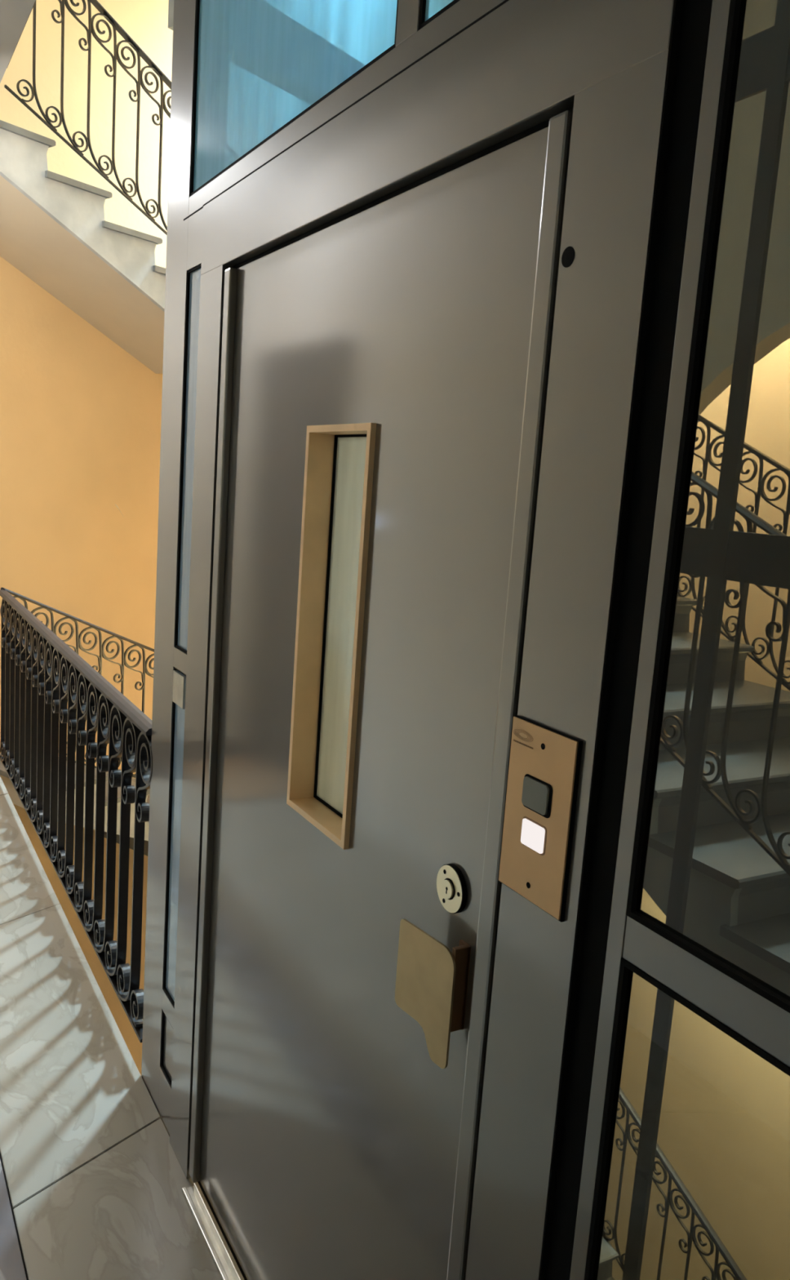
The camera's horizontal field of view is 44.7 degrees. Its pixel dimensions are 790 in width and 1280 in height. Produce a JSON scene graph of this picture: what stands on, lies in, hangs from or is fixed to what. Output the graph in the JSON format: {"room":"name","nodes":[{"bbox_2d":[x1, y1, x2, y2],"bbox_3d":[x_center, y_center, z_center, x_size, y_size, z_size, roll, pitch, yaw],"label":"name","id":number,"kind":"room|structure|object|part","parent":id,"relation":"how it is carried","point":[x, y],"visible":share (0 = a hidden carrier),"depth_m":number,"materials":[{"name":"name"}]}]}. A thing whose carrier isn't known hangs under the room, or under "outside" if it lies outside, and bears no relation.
{"room":"stairwell elevator landing","nodes":[
{"label":"stairwell elevator landing","id":0,"kind":"room"},
{"bbox_2d":[0,0,35,82],"bbox_3d":[-0.934,-1.951,1.390,1.380,0.130,7.760,-1,10,-30],"label":"ceiling","id":1,"kind":"structure","parent":0,"point":[14,14],"depth_m":3.53,"materials":[{"name":"paint"}]},
{"bbox_2d":[6,0,35,68],"bbox_3d":[-1.124,-2.874,3.254,0.040,0.879,2.910,-1,10,-30],"label":"railing","id":2,"kind":"object","parent":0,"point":[35,0],"visible":0.02,"depth_m":4.12,"materials":[{"name":"metal"}]},
{"bbox_2d":[0,0,173,1075],"bbox_3d":[-1.688,-1.559,6.625,0.300,12.000,6.294,11,11,35],"label":"wall","id":3,"kind":"structure","parent":0,"point":[81,415],"depth_m":6.00,"materials":[{"name":"paint"}]},
{"bbox_2d":[104,831,148,856],"bbox_3d":[-1.018,1.277,7.148,1.014,0.160,1.998,11,11,35],"label":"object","id":4,"kind":"object","parent":3,"relation":"attached to","point":[131,839],"depth_m":6.47,"materials":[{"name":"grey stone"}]},
{"bbox_2d":[0,752,150,840],"bbox_3d":[-1.835,1.089,6.139,0.820,0.785,1.405,11,11,35],"label":"flight","id":5,"kind":"object","parent":4,"relation":"on","point":[4,776],"visible":0.09,"depth_m":5.63,"materials":[{"name":"grey stone"}]},
{"bbox_2d":[0,587,154,777],"bbox_3d":[-1.558,0.406,5.665,0.042,1.513,1.671,11,11,36],"label":"railing","id":6,"kind":"object","parent":5,"relation":"on","point":[23,598],"visible":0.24,"depth_m":5.43,"materials":[{"name":"metal"}]},
{"bbox_3d":[-1.537,0.007,5.591,0.040,0.701,1.630,11,11,35],"label":"handrail","id":7,"kind":"part","parent":6,"relation":"part of","materials":[{"name":"metal"}]},
{"bbox_2d":[168,0,173,30],"bbox_3d":[-0.595,-3.653,6.077,0.140,0.350,2.020,11,11,35],"label":"beam","id":8,"kind":"structure","parent":3,"relation":"attached to","point":[171,3],"depth_m":5.32,"materials":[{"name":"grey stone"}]},
{"bbox_2d":[0,777,222,1279],"bbox_3d":[0.094,1.345,2.463,4.110,0.160,8.143,-1,10,-30],"label":"floor","id":9,"kind":"structure","parent":0,"point":[92,1179],"depth_m":2.39,"materials":[{"name":"grey"}]},
{"bbox_2d":[182,1182,240,1279],"bbox_3d":[-0.205,1.345,1.735,0.030,0.030,1.105,-1,10,-30],"label":"threshold","id":10,"kind":"object","parent":9,"relation":"on","point":[225,1267],"visible":1,"depth_m":2.07,"materials":[{"name":"metal"}]},
{"bbox_2d":[141,0,789,1279],"bbox_3d":[0.633,0.986,1.585,1.308,8.300,2.992,-1,10,-30],"label":"shaft","id":11,"kind":"object","parent":9,"relation":"on","point":[671,1153],"visible":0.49,"depth_m":0.90,"materials":[{"name":"paint"}]},
{"bbox_2d":[0,589,152,1042],"bbox_3d":[-1.349,0.417,3.769,0.046,0.883,2.910,-1,10,-30],"label":"railing","id":12,"kind":"object","parent":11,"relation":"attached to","point":[41,675],"visible":0.98,"depth_m":3.29,"materials":[{"name":"metal"}]},
{"bbox_3d":[-1.369,0.850,3.820,0.027,0.010,2.810,-1,10,-30],"label":"rail","id":13,"kind":"part","parent":12,"relation":"part of","materials":[{"name":"metal"}]},
{"bbox_3d":[-1.309,-0.005,3.683,0.046,0.020,2.810,-1,10,-30],"label":"handrail","id":14,"kind":"part","parent":12,"relation":"part of","materials":[{"name":"metal"}]},
{"bbox_3d":[-0.567,1.162,2.412,0.016,0.126,0.130,-1,10,-30],"label":"cross rail","id":15,"kind":"part","parent":11,"relation":"part of","materials":[{"name":"metal"}]},
{"bbox_3d":[-0.550,0.917,2.373,0.016,0.054,0.130,-1,10,-30],"label":"cross rail","id":16,"kind":"part","parent":11,"relation":"part of","materials":[{"name":"metal"}]},
{"bbox_3d":[-0.554,1.022,2.388,0.005,0.151,0.125,-1,10,-30],"label":"glass pane","id":17,"kind":"part","parent":11,"relation":"part of","materials":[{"name":"glass"}]},
{"bbox_3d":[-0.496,-0.895,2.213,0.016,4.950,0.167,-1,10,-30],"label":"corner post","id":18,"kind":"part","parent":11,"relation":"part of","materials":[{"name":"metal"}]},
{"bbox_3d":[-0.516,0.482,2.301,0.005,0.821,0.125,-1,10,-30],"label":"glass pane","id":19,"kind":"part","parent":11,"relation":"part of","materials":[{"name":"clear glass"}]},
{"bbox_3d":[-0.507,0.116,2.254,0.006,0.075,0.081,-1,10,-30],"label":"name plate","id":20,"kind":"part","parent":11,"relation":"part of","materials":[{"name":"metal"}]},
{"bbox_3d":[-0.488,0.050,2.233,0.016,0.047,0.130,-1,10,-30],"label":"cross rail","id":21,"kind":"part","parent":11,"relation":"part of","materials":[{"name":"metal"}]},
{"bbox_3d":[-0.455,-0.393,2.161,0.005,0.847,0.125,-1,10,-30],"label":"glass pane","id":22,"kind":"part","parent":11,"relation":"part of","materials":[{"name":"clear glass"}]},
{"bbox_3d":[-0.423,-0.872,2.086,0.016,0.116,0.130,-1,10,-30],"label":"cross rail","id":23,"kind":"part","parent":11,"relation":"part of","materials":[{"name":"metal"}]},
{"bbox_3d":[-0.147,-1.921,1.565,0.005,2.063,0.919,-1,10,-30],"label":"glass pane","id":24,"kind":"part","parent":11,"relation":"part of","materials":[{"name":"blue glass"}]},
{"bbox_3d":[0.242,-0.717,0.921,0.016,0.040,2.825,-1,10,-30],"label":"cross rail","id":25,"kind":"part","parent":11,"relation":"part of","materials":[{"name":"metal"}]},
{"bbox_2d":[169,0,674,1279],"bbox_3d":[-0.129,0.276,1.619,0.088,2.182,1.356,-1,10,-30],"label":"door","id":26,"kind":"structure","parent":11,"relation":"attached to","point":[420,316],"depth_m":1.35,"materials":[{"name":"paint"}]},
{"bbox_3d":[-0.068,-0.015,1.585,0.005,0.631,0.201,-1,10,-30],"label":"frosted pane","id":27,"kind":"part","parent":26,"relation":"part of","materials":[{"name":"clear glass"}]},
{"bbox_3d":[-0.132,0.344,1.623,0.002,2.012,1.018,-1,10,-30],"label":"door panel","id":28,"kind":"part","parent":26,"relation":"part of","materials":[{"name":"paint"}]},
{"bbox_3d":[0.037,0.463,1.262,0.003,0.162,0.115,-3,11,-36],"label":"pull handle","id":29,"kind":"part","parent":26,"relation":"part of","materials":[{"name":"gold metal"}]},
{"bbox_3d":[0.070,0.324,1.249,0.001,0.028,0.028,-1,10,-30],"label":"cylinder seat","id":30,"kind":"part","parent":26,"relation":"part of","materials":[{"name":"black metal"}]},
{"bbox_3d":[0.086,0.444,1.237,0.004,0.114,0.021,-1,10,-30],"label":"mount plate","id":31,"kind":"part","parent":26,"relation":"part of","materials":[{"name":"gold metal"}]},
{"bbox_2d":[498,715,582,922],"bbox_3d":[0.157,0.194,1.061,0.010,0.200,0.112,-1,10,-30],"label":"plate","id":32,"kind":"object","parent":26,"relation":"attached to","point":[544,768],"visible":1,"depth_m":1.05,"materials":[{"name":"brown metal"}]},
{"bbox_3d":[0.236,-1.786,0.896,0.005,2.063,0.503,-1,10,-30],"label":"glass pane","id":33,"kind":"part","parent":11,"relation":"part of","materials":[{"name":"blue glass"}]},
{"bbox_3d":[0.285,-0.469,0.854,0.016,4.650,0.022,-1,10,-30],"label":"post","id":34,"kind":"part","parent":11,"relation":"part of","materials":[{"name":"metal"}]},
{"bbox_3d":[0.504,0.837,0.516,0.005,0.829,1.211,-1,10,-30],"label":"glass pane","id":35,"kind":"part","parent":11,"relation":"part of","materials":[{"name":"clear glass"}]},
{"bbox_3d":[0.535,0.402,0.446,0.015,0.046,1.220,-1,10,-30],"label":"cross rail","id":36,"kind":"part","parent":11,"relation":"part of","materials":[{"name":"metal"}]},
{"bbox_3d":[0.570,-0.095,0.366,0.005,0.955,1.211,-1,10,-30],"label":"glass pane","id":37,"kind":"part","parent":11,"relation":"part of","materials":[{"name":"clear glass"}]},
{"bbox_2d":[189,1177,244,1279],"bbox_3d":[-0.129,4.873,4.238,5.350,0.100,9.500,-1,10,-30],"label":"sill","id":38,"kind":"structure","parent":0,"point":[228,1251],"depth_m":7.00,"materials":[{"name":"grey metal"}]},
{"bbox_3d":[-1.013,-2.026,6.602,1.825,0.160,1.543,-1,10,-30],"label":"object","id":39,"kind":"object","parent":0,"visible":0},
{"bbox_2d":[0,120,165,373],"bbox_3d":[-1.745,-2.107,5.439,0.820,0.935,1.745,11,11,35],"label":"flight","id":40,"kind":"object","parent":39,"relation":"attached to","point":[54,229],"visible":0.72,"depth_m":5.18,"materials":[{"name":"grey stone"}]},
{"bbox_2d":[4,0,171,235],"bbox_3d":[-1.333,-2.707,5.173,0.042,1.494,1.672,11,11,36],"label":"railing","id":41,"kind":"object","parent":40,"relation":"on","point":[140,52],"visible":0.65,"depth_m":4.94,"materials":[{"name":"metal"}]},
{"bbox_3d":[-1.372,-2.328,5.217,0.013,0.711,1.630,11,11,35],"label":"rail","id":42,"kind":"part","parent":41,"relation":"part of","materials":[{"name":"metal"}]},
{"bbox_3d":[-1.318,-3.087,5.095,0.040,0.717,1.630,11,11,35],"label":"handrail","id":43,"kind":"part","parent":41,"relation":"part of","materials":[{"name":"metal"}]}
]}

